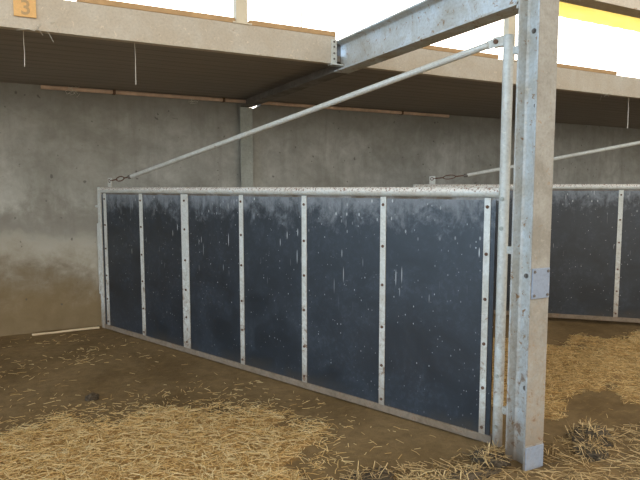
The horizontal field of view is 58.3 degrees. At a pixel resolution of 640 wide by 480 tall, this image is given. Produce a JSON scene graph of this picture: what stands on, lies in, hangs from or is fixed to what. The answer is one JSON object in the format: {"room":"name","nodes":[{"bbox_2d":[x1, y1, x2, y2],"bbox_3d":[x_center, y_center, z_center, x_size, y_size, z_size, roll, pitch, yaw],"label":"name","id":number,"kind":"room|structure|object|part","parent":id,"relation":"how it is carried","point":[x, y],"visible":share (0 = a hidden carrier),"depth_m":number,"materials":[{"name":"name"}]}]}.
{"room":"farm building","nodes":[
{"label":"farm building","id":0,"kind":"room"},
{"bbox_2d":[0,82,639,336],"bbox_3d":[0.958,-0.468,7.954,27.000,2.580,0.180,-3,6,-27],"label":"wall","id":1,"kind":"structure","parent":0,"point":[57,147],"depth_m":6.36,"materials":[{"name":"concrete"}]},
{"bbox_2d":[41,85,448,117],"bbox_3d":[-0.497,-1.646,6.955,5.200,0.044,0.068,-3,6,-27],"label":"rusty pipe","id":2,"kind":"object","parent":1,"relation":"attached to","point":[50,87],"visible":0.87,"depth_m":6.56,"materials":[{"name":"metal"}]},
{"bbox_2d":[65,86,79,96],"bbox_3d":[-2.524,-1.538,5.872,0.157,0.156,0.039,-3,6,-27],"label":"tuft","id":3,"kind":"object","parent":2,"relation":"attached to","point":[68,86],"visible":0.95,"depth_m":5.87,"materials":[{"name":"grey"}]},
{"bbox_2d":[0,314,639,479],"bbox_3d":[2.094,1.472,0.439,32.000,0.038,14.620,-3,6,-27],"label":"floor","id":4,"kind":"structure","parent":0,"point":[115,377],"depth_m":3.97,"materials":[{"name":"brown soil"}]},
{"bbox_2d":[32,327,98,335],"bbox_3d":[-2.630,0.945,5.955,0.641,0.024,0.026,-3,6,-28],"label":"stick","id":5,"kind":"object","parent":4,"relation":"on","point":[89,327],"visible":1,"depth_m":5.95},
{"bbox_2d":[85,392,99,400],"bbox_3d":[-1.630,1.122,4.105,0.105,0.057,0.099,-3,6,-27],"label":"heap","id":6,"kind":"object","parent":4,"relation":"on","point":[92,396],"visible":1,"depth_m":4.08,"materials":[{"name":"brown soil"}]},
{"bbox_2d":[0,401,456,479],"bbox_3d":[-1.085,1.210,2.994,3.462,0.090,2.130,-3,6,-27],"label":"bedding","id":7,"kind":"object","parent":4,"relation":"on","point":[174,410],"visible":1,"depth_m":3.28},
{"bbox_2d":[240,107,252,186],"bbox_3d":[-0.881,-0.336,6.870,0.150,2.455,0.073,-3,6,-27],"label":"wall pillar","id":8,"kind":"structure","parent":4,"relation":"on","point":[246,144],"depth_m":6.77,"materials":[{"name":"grey concrete"}]},
{"bbox_2d":[0,334,639,479],"bbox_3d":[-0.894,1.126,4.168,5.116,0.046,4.870,-3,6,-27],"label":"straw","id":9,"kind":"object","parent":4,"relation":"on","point":[165,394],"visible":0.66,"depth_m":3.78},
{"bbox_2d":[335,461,399,479],"bbox_3d":[0.233,1.214,2.944,0.387,0.131,0.231,-1,5,-16],"label":"heap","id":10,"kind":"object","parent":4,"relation":"on","point":[367,473],"visible":1,"depth_m":2.95,"materials":[{"name":"plant"}]},
{"bbox_2d":[328,421,639,479],"bbox_3d":[1.356,1.220,3.004,2.878,0.068,0.914,-2,6,-21],"label":"straw","id":11,"kind":"object","parent":4,"relation":"on","point":[632,438],"visible":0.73,"depth_m":3.09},
{"bbox_2d":[427,459,502,479],"bbox_3d":[0.726,1.208,2.951,0.500,0.129,0.193,-3,6,-27],"label":"heap","id":12,"kind":"object","parent":11,"relation":"on","point":[474,473],"visible":1,"depth_m":2.95,"materials":[{"name":"plant"}]},
{"bbox_2d":[563,434,612,463],"bbox_3d":[1.528,1.185,3.248,0.250,0.134,0.259,-3,6,-27],"label":"heap","id":13,"kind":"object","parent":11,"relation":"on","point":[587,449],"visible":0.97,"depth_m":3.22,"materials":[{"name":"plant"}]},
{"bbox_2d":[462,440,511,470],"bbox_3d":[0.929,1.171,3.163,0.264,0.136,0.247,4,6,34],"label":"heap","id":14,"kind":"object","parent":4,"relation":"on","point":[493,455],"visible":0.87,"depth_m":3.12,"materials":[{"name":"plant"}]},
{"bbox_2d":[413,141,639,322],"bbox_3d":[3.201,-0.270,6.215,4.482,2.336,0.066,2,5,17],"label":"gate","id":15,"kind":"object","parent":4,"relation":"on","point":[595,244],"visible":0.49,"depth_m":6.30,"materials":[{"name":"grey metal"}]},
{"bbox_3d":[2.201,0.133,6.554,0.684,1.384,0.013,2,5,17],"label":"black panel","id":16,"kind":"part","parent":15,"relation":"part of","materials":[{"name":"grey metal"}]},
{"bbox_3d":[3.210,-0.573,6.188,4.368,0.060,0.060,2,5,17],"label":"rail","id":17,"kind":"part","parent":15,"relation":"part of","materials":[{"name":"grey metal"}]},
{"bbox_3d":[3.213,0.866,6.318,4.345,0.046,0.046,2,5,17],"label":"rail","id":18,"kind":"part","parent":15,"relation":"part of","materials":[{"name":"silver metal"}]},
{"bbox_3d":[2.885,0.152,6.346,0.740,1.384,0.013,2,5,17],"label":"black panel","id":19,"kind":"part","parent":15,"relation":"part of","materials":[{"name":"black plastic"}]},
{"bbox_3d":[3.565,0.171,6.140,0.677,1.384,0.013,2,5,17],"label":"black panel","id":20,"kind":"part","parent":15,"relation":"part of","materials":[{"name":"black plastic"}]},
{"bbox_2d":[502,0,558,471],"bbox_3d":[1.094,-1.513,2.927,0.134,5.520,0.249,-3,6,-27],"label":"steel column","id":21,"kind":"structure","parent":4,"relation":"on","point":[536,51],"depth_m":3.00,"materials":[{"name":"metal"}]},
{"bbox_2d":[95,34,513,446],"bbox_3d":[-0.658,-0.094,4.669,4.482,2.336,0.066,4,7,40],"label":"gate","id":22,"kind":"object","parent":21,"relation":"attached to","point":[378,298],"visible":1,"depth_m":4.04,"materials":[{"name":"grey metal"}]},
{"bbox_3d":[-2.303,0.194,6.093,0.062,1.503,0.050,4,7,40],"label":"post","id":23,"kind":"part","parent":22,"relation":"part of","materials":[{"name":"grey metal"}]},
{"bbox_3d":[-2.002,0.233,5.832,0.732,1.384,0.013,4,7,40],"label":"black panel","id":24,"kind":"part","parent":22,"relation":"part of","materials":[{"name":"black plastic"}]},
{"bbox_3d":[-1.459,0.275,5.375,0.684,1.384,0.013,4,7,40],"label":"black panel","id":25,"kind":"part","parent":22,"relation":"part of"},
{"bbox_3d":[-0.912,0.317,4.916,0.740,1.384,0.013,4,7,40],"label":"black panel","id":26,"kind":"part","parent":22,"relation":"part of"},
{"bbox_3d":[-0.368,0.359,4.459,0.677,1.384,0.013,4,7,40],"label":"black panel","id":27,"kind":"part","parent":22,"relation":"part of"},
{"bbox_3d":[-0.650,-0.397,4.638,4.368,0.060,0.060,4,7,40],"label":"rail","id":28,"kind":"part","parent":22,"relation":"part of","materials":[{"name":"grey metal"}]},
{"bbox_3d":[-0.648,1.042,4.767,4.345,0.046,0.046,4,7,40],"label":"rail","id":29,"kind":"part","parent":22,"relation":"part of","materials":[{"name":"silver metal"}]},
{"bbox_3d":[0.155,0.399,4.020,0.687,1.384,0.013,4,7,40],"label":"black panel","id":30,"kind":"part","parent":22,"relation":"part of","materials":[{"name":"black plastic"}]},
{"bbox_3d":[0.691,0.440,3.570,0.709,1.384,0.013,4,7,40],"label":"black panel","id":31,"kind":"part","parent":22,"relation":"part of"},
{"bbox_3d":[0.981,0.463,3.325,0.045,1.384,0.013,4,7,40],"label":"black panel","id":32,"kind":"part","parent":22,"relation":"part of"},
{"bbox_2d":[241,0,518,106],"bbox_3d":[0.105,-1.509,4.854,0.134,0.280,4.258,-3,6,-27],"label":"cross beam","id":33,"kind":"structure","parent":21,"relation":"attached to","point":[424,23],"depth_m":3.91,"materials":[{"name":"metal"}]},
{"bbox_2d":[0,0,639,98],"bbox_3d":[2.074,-1.624,5.675,27.000,0.224,0.082,-3,6,-27],"label":"beam","id":34,"kind":"structure","parent":33,"relation":"attached to","point":[71,18],"depth_m":4.27,"materials":[{"name":"concrete"}]},
{"bbox_2d":[13,0,36,17],"bbox_3d":[-1.861,-1.473,3.618,0.128,0.130,0.013,-3,6,-27],"label":"board","id":35,"kind":"object","parent":34,"relation":"attached to","point":[22,8],"visible":1,"depth_m":3.62,"materials":[{"name":"orange wood"}]},
{"bbox_2d":[76,0,234,22],"bbox_3d":[-1.141,-1.610,4.071,1.080,0.040,0.154,-3,6,-27],"label":"board","id":36,"kind":"object","parent":34,"relation":"on","point":[99,2],"visible":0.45,"depth_m":4.00,"materials":[{"name":"brown wood"}]},
{"bbox_2d":[233,0,251,24],"bbox_3d":[-0.597,-2.759,4.210,0.150,2.300,0.100,-3,6,-27],"label":"post","id":37,"kind":"object","parent":34,"relation":"on","point":[239,6],"visible":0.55,"depth_m":4.28,"materials":[{"name":"beige wood"}]},
{"bbox_3d":[-0.597,-1.619,4.314,0.150,0.012,0.100,-3,6,-27],"label":"plate","id":38,"kind":"part","parent":37,"relation":"part of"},
{"bbox_2d":[248,20,335,36],"bbox_3d":[-0.233,-1.653,4.537,0.735,0.040,0.154,-3,6,-27],"label":"board","id":39,"kind":"object","parent":34,"relation":"on","point":[254,23],"visible":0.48,"depth_m":4.46,"materials":[{"name":"brown wood"}]},
{"bbox_2d":[300,0,301,26],"bbox_3d":[-0.149,-2.820,4.459,0.012,2.298,0.012,-3,6,-27],"label":"rod","id":40,"kind":"object","parent":39,"relation":"on","point":[300,0],"visible":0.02,"depth_m":4.55,"materials":[{"name":"white metal"}]},
{"bbox_2d":[420,45,498,58],"bbox_3d":[0.941,-1.708,5.140,1.614,0.040,0.154,-3,6,-27],"label":"board","id":41,"kind":"object","parent":34,"relation":"on","point":[430,47],"visible":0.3,"depth_m":5.19,"materials":[{"name":"brown wood"}]},
{"bbox_2d":[503,15,516,61],"bbox_3d":[1.829,-2.873,5.455,0.150,2.300,0.100,-3,6,-27],"label":"post","id":42,"kind":"object","parent":34,"relation":"on","point":[509,23],"visible":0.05,"depth_m":5.51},
{"bbox_2d":[557,63,616,74],"bbox_3d":[2.574,-1.785,5.978,1.380,0.040,0.154,-3,6,-27],"label":"board","id":43,"kind":"object","parent":34,"relation":"on","point":[558,64],"visible":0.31,"depth_m":6.00,"materials":[{"name":"brown wood"}]},
{"bbox_3d":[1.146,1.162,3.071,0.132,0.125,0.005,-3,6,-27],"label":"foot plate","id":44,"kind":"part","parent":21,"relation":"part of","materials":[{"name":"silver metal"}]},
{"bbox_3d":[1.147,0.225,2.984,0.124,0.158,0.007,-3,6,-27],"label":"plate","id":45,"kind":"part","parent":21,"relation":"part of","materials":[{"name":"grey metal"}]},
{"bbox_2d":[559,0,639,17],"bbox_3d":[3.284,-1.458,4.020,4.752,0.230,0.110,-3,6,-27],"label":"beam","id":46,"kind":"structure","parent":21,"relation":"attached to","point":[631,8],"depth_m":3.17,"materials":[{"name":"metal"}]},
{"bbox_2d":[491,330,639,420],"bbox_3d":[2.225,1.018,5.208,3.807,0.069,2.536,-1,5,-16],"label":"bedding","id":47,"kind":"object","parent":4,"relation":"on","point":[605,359],"visible":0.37,"depth_m":4.77,"materials":[{"name":"beige plant"}]},
{"bbox_2d":[565,416,619,446],"bbox_3d":[1.626,1.157,3.446,0.298,0.150,0.307,2,6,19],"label":"heap","id":48,"kind":"object","parent":4,"relation":"on","point":[584,431],"visible":0.83,"depth_m":3.41,"materials":[{"name":"plant"}]},
{"bbox_2d":[0,29,639,128],"bbox_3d":[1.489,-1.681,6.808,27.000,0.045,2.500,-3,6,-27],"label":"ceiling","id":49,"kind":"structure","parent":0,"point":[66,61],"depth_m":5.55,"materials":[{"name":"brown wood"}]},
{"bbox_2d":[23,31,24,66],"bbox_3d":[-1.957,-1.265,3.797,0.006,0.233,0.010,-3,6,-27],"label":"strand","id":50,"kind":"object","parent":49,"relation":"hanging from","point":[23,31],"visible":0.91,"depth_m":3.80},
{"bbox_3d":[2.271,-4.243,5.051,27.000,1.530,6.350,-3,6,-27],"label":"roof","id":51,"kind":"structure","parent":0,"visible":0},
{"bbox_2d":[559,1,639,31],"bbox_3d":[0.990,-3.583,7.606,27.000,0.388,0.080,-3,6,-27],"label":"strip","id":52,"kind":"object","parent":51,"relation":"attached to","point":[566,10],"visible":0.52,"depth_m":9.46,"materials":[{"name":"yellow"}]}
]}

